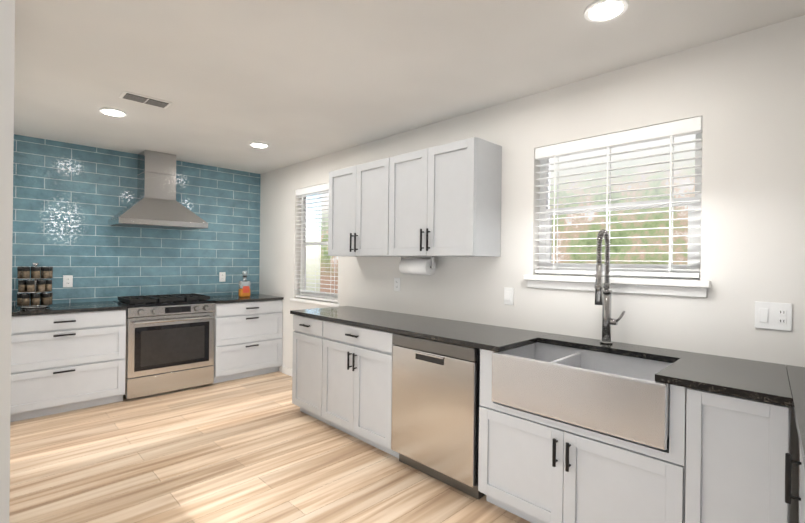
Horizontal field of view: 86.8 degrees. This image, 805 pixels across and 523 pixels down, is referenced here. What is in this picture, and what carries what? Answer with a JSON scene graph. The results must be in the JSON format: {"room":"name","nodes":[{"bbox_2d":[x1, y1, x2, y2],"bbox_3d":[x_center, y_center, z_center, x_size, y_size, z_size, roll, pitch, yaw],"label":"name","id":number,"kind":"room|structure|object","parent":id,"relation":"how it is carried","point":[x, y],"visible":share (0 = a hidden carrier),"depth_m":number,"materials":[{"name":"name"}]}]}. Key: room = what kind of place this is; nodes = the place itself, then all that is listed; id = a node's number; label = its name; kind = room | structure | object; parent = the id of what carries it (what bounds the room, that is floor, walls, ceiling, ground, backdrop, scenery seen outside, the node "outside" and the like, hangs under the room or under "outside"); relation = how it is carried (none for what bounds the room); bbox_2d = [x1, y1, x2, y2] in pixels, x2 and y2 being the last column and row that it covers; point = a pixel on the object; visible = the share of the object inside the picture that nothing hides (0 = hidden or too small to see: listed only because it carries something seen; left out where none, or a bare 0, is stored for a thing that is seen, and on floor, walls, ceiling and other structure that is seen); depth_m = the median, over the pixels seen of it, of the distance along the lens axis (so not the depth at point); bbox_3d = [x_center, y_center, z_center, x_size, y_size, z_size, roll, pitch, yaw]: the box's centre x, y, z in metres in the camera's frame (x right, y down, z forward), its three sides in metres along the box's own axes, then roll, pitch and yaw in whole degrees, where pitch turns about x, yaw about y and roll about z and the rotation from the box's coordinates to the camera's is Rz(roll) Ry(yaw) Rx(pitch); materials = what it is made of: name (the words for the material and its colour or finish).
{"room":"kitchen","nodes":[
{"label":"kitchen","id":0,"kind":"room"},
{"bbox_2d":[0,0,14,522],"bbox_3d":[-2.388,0.090,2.400,0.120,2.490,3.831,1,0,-45],"label":"wall","id":1,"kind":"structure","parent":0,"point":[7,33],"depth_m":1.07,"materials":[{"name":"white paint"}]},
{"bbox_2d":[12,134,260,305],"bbox_3d":[-2.895,0.083,4.702,2.704,2.490,0.150,1,0,-45],"label":"tiled wall","id":2,"kind":"structure","parent":0,"point":[70,200],"depth_m":4.47,"materials":[{"name":"blue tile"}]},
{"bbox_2d":[63,275,72,286],"bbox_3d":[-3.296,0.195,4.192,0.075,0.118,0.009,1,0,-45],"label":"electrical outlet","id":3,"kind":"object","parent":2,"relation":"attached to","point":[67,280],"visible":1,"depth_m":4.19,"materials":[{"name":"white plastic"}]},
{"bbox_2d":[108,150,207,229],"bbox_3d":[-2.589,-0.760,4.535,0.830,0.792,0.497,1,0,-45],"label":"range hood","id":4,"kind":"object","parent":2,"relation":"attached to","point":[155,204],"visible":1,"depth_m":4.46,"materials":[{"name":"silver metal"}]},
{"bbox_2d":[219,272,225,281],"bbox_3d":[-2.224,0.191,5.256,0.075,0.118,0.009,1,0,-45],"label":"electrical outlet","id":5,"kind":"object","parent":2,"relation":"attached to","point":[222,276],"visible":1,"depth_m":5.25,"materials":[{"name":"white plastic"}]},
{"bbox_2d":[9,371,530,522],"bbox_3d":[-1.295,1.399,1.423,5.334,0.100,7.081,1,0,-45],"label":"floor","id":6,"kind":"structure","parent":0,"point":[262,448],"depth_m":2.76,"materials":[{"name":"brown wood"}]},
{"bbox_2d":[10,309,125,421],"bbox_3d":[-3.138,0.884,3.892,0.920,0.882,0.665,1,0,-45],"label":"base cabinet","id":7,"kind":"object","parent":6,"relation":"on","point":[63,362],"visible":0.79,"depth_m":3.70,"materials":[{"name":"grey paint"}]},
{"bbox_2d":[12,301,126,315],"bbox_3d":[-3.141,0.426,3.900,0.924,0.030,0.642,1,0,-45],"label":"countertop","id":8,"kind":"structure","parent":7,"relation":"on","point":[75,307],"depth_m":3.81,"materials":[{"name":"black stone"}]},
{"bbox_2d":[16,263,52,308],"bbox_3d":[-3.276,0.211,3.797,0.250,0.395,0.250,1,0,-45],"label":"spice rack","id":9,"kind":"object","parent":8,"relation":"on","point":[39,290],"visible":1,"depth_m":3.72,"materials":[{"name":"silver metal"}]},
{"bbox_2d":[113,293,214,399],"bbox_3d":[-2.503,0.852,4.494,0.816,0.962,0.695,1,0,-45],"label":"range","id":10,"kind":"object","parent":6,"relation":"on","point":[169,342],"visible":0.98,"depth_m":4.27,"materials":[{"name":"silver metal"}]},
{"bbox_2d":[212,300,282,383],"bbox_3d":[-1.941,0.898,5.081,0.796,0.882,0.665,1,0,-45],"label":"base cabinet","id":11,"kind":"object","parent":6,"relation":"on","point":[247,339],"visible":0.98,"depth_m":4.85,"materials":[{"name":"grey paint"}]},
{"bbox_2d":[210,294,283,303],"bbox_3d":[-1.944,0.440,5.088,0.798,0.030,0.642,1,0,-45],"label":"countertop","id":12,"kind":"structure","parent":11,"relation":"on","point":[236,298],"depth_m":4.97,"materials":[{"name":"black stone"}]},
{"bbox_2d":[239,271,250,296],"bbox_3d":[-1.900,0.267,5.121,0.120,0.315,0.082,1,0,-45],"label":"bottle","id":13,"kind":"object","parent":12,"relation":"on","point":[244,287],"visible":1,"depth_m":5.09,"materials":[{"name":"orange glass"}]},
{"bbox_2d":[292,315,329,424],"bbox_3d":[-0.609,0.914,3.834,0.665,0.882,0.465,1,0,-45],"label":"base cabinet","id":14,"kind":"object","parent":6,"relation":"on","point":[307,366],"visible":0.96,"depth_m":3.63,"materials":[{"name":"grey paint"}]},
{"bbox_2d":[322,320,398,457],"bbox_3d":[-0.154,0.920,3.376,0.665,0.882,0.822,1,0,-45],"label":"base cabinet","id":15,"kind":"object","parent":6,"relation":"on","point":[357,385],"visible":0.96,"depth_m":3.13,"materials":[{"name":"grey paint"}]},
{"bbox_2d":[391,333,484,499],"bbox_3d":[0.374,0.928,2.838,0.620,0.880,0.672,1,0,-45],"label":"dishwasher","id":16,"kind":"object","parent":6,"relation":"on","point":[435,408],"visible":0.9,"depth_m":2.58,"materials":[{"name":"metal"}]},
{"bbox_2d":[478,349,686,522],"bbox_3d":[0.977,0.934,2.238,0.665,0.882,0.976,1,0,-45],"label":"base cabinet","id":17,"kind":"object","parent":6,"relation":"on","point":[534,468],"visible":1,"depth_m":2.00,"materials":[{"name":"grey paint"}]},
{"bbox_2d":[290,306,791,406],"bbox_3d":[0.389,0.469,2.850,0.642,0.030,3.310,1,0,-45],"label":"countertop","id":18,"kind":"structure","parent":17,"relation":"on","point":[768,382],"depth_m":2.31,"materials":[{"name":"black stone"}]},
{"bbox_2d":[491,342,671,449],"bbox_3d":[0.934,0.628,2.168,0.466,0.269,0.828,1,0,-45],"label":"farmhouse sink","id":19,"kind":"object","parent":18,"relation":"in","point":[624,397],"visible":0.96,"depth_m":2.01,"materials":[{"name":"metal"}]},
{"bbox_2d":[594,229,624,343],"bbox_3d":[1.145,0.141,2.347,0.176,0.641,0.138,1,0,-45],"label":"spring faucet","id":20,"kind":"object","parent":18,"relation":"on","point":[602,297],"visible":1,"depth_m":2.39,"materials":[{"name":"silver metal"}]},
{"bbox_2d":[685,388,798,522],"bbox_3d":[1.444,0.940,1.794,0.627,0.882,0.306,1,0,-45],"label":"base cabinet","id":21,"kind":"object","parent":6,"relation":"on","point":[737,448],"visible":0.9,"depth_m":1.58,"materials":[{"name":"grey paint"}]},
{"bbox_2d":[785,447,804,522],"bbox_3d":[1.168,0.937,0.830,0.608,0.882,1.134,1,0,40],"label":"base cabinet","id":22,"kind":"object","parent":6,"relation":"on","point":[789,461],"visible":0.69,"depth_m":1.39,"materials":[{"name":"grey paint"}]},
{"bbox_2d":[786,365,804,467],"bbox_3d":[1.369,0.482,1.041,0.591,0.030,1.856,1,0,40],"label":"countertop","id":23,"kind":"structure","parent":22,"relation":"on","point":[796,376],"depth_m":1.46,"materials":[{"name":"black stone"}]},
{"bbox_2d":[14,0,804,173],"bbox_3d":[-1.264,-1.191,1.421,5.334,0.100,7.081,1,0,-45],"label":"ceiling","id":24,"kind":"structure","parent":0,"point":[290,82],"depth_m":2.40,"materials":[{"name":"paint"}]},
{"bbox_2d":[99,108,126,116],"bbox_3d":[-2.225,-1.146,3.272,0.176,0.012,0.176,1,0,-45],"label":"recessed light","id":25,"kind":"object","parent":24,"relation":"in","point":[114,112],"visible":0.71,"depth_m":3.26,"materials":[{"name":"white plastic"}]},
{"bbox_2d":[118,91,171,108],"bbox_3d":[-1.822,-1.142,3.023,0.300,0.011,0.164,1,0,-45],"label":"ceiling vent","id":26,"kind":"object","parent":24,"relation":"in","point":[130,96],"visible":1,"depth_m":3.00,"materials":[{"name":"white metal"}]},
{"bbox_2d":[250,142,268,147],"bbox_3d":[-1.401,-1.137,4.160,0.176,0.012,0.176,1,0,-45],"label":"recessed light","id":27,"kind":"object","parent":24,"relation":"in","point":[258,145],"visible":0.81,"depth_m":4.15,"materials":[{"name":"white plastic"}]},
{"bbox_2d":[584,0,627,21],"bbox_3d":[0.896,-1.108,1.876,0.176,0.012,0.176,1,0,-45],"label":"recessed light","id":28,"kind":"object","parent":24,"relation":"in","point":[601,10],"visible":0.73,"depth_m":1.87,"materials":[{"name":"white plastic"}]},
{"bbox_2d":[259,15,804,522],"bbox_3d":[0.559,0.125,3.249,0.150,2.490,7.081,1,0,-45],"label":"wall","id":29,"kind":"structure","parent":0,"point":[743,95],"depth_m":2.34,"materials":[{"name":"white paint"}]},
{"bbox_2d":[282,365,291,375],"bbox_3d":[-1.010,1.305,4.699,0.013,0.090,1.250,1,0,-45],"label":"baseboard","id":30,"kind":"structure","parent":29,"relation":"on","point":[286,370],"depth_m":5.05,"materials":[{"name":"white paint"}]},
{"bbox_2d":[290,183,339,306],"bbox_3d":[-0.925,-0.189,4.715,0.165,1.300,0.940,1,0,-45],"label":"window","id":31,"kind":"structure","parent":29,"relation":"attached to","point":[318,274],"depth_m":4.81,"materials":[{"name":"white plastic"}]},
{"bbox_2d":[328,158,409,256],"bbox_3d":[-0.296,-0.436,3.747,0.365,0.780,0.816,1,0,-45],"label":"upper cabinet","id":32,"kind":"object","parent":29,"relation":"attached to","point":[358,221],"visible":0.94,"depth_m":3.61,"materials":[{"name":"grey paint"}]},
{"bbox_2d":[394,278,399,290],"bbox_3d":[-0.048,0.202,3.745,0.009,0.118,0.072,1,0,-45],"label":"outlet","id":33,"kind":"object","parent":29,"relation":"attached to","point":[396,284],"visible":1,"depth_m":3.74,"materials":[{"name":"white plastic"}]},
{"bbox_2d":[388,137,501,256],"bbox_3d":[0.281,-0.429,3.166,0.365,0.780,0.816,1,0,-45],"label":"upper cabinet","id":34,"kind":"object","parent":29,"relation":"attached to","point":[444,200],"visible":0.96,"depth_m":2.97,"materials":[{"name":"grey paint"}]},
{"bbox_2d":[399,257,435,274],"bbox_3d":[0.116,0.033,3.391,0.124,0.143,0.336,1,0,-45],"label":"paper towel holder","id":35,"kind":"object","parent":34,"relation":"attached to","point":[419,266],"visible":1,"depth_m":3.32,"materials":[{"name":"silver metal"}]},
{"bbox_2d":[504,287,513,304],"bbox_3d":[0.738,0.241,2.954,0.009,0.118,0.072,1,0,-45],"label":"light switch","id":36,"kind":"object","parent":29,"relation":"attached to","point":[508,296],"visible":1,"depth_m":2.95,"materials":[{"name":"white plastic"}]},
{"bbox_2d":[524,116,710,296],"bbox_3d":[1.232,-0.287,2.537,0.175,0.930,1.020,1,0,-45],"label":"window","id":37,"kind":"structure","parent":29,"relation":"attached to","point":[635,194],"depth_m":2.50,"materials":[{"name":"white plastic"}]},
{"bbox_2d":[755,301,791,330],"bbox_3d":[1.715,0.252,1.970,0.009,0.125,0.130,1,0,-45],"label":"double electrical outlet","id":38,"kind":"object","parent":29,"relation":"attached to","point":[773,315],"visible":1,"depth_m":1.97,"materials":[{"name":"white plastic"}]}
]}

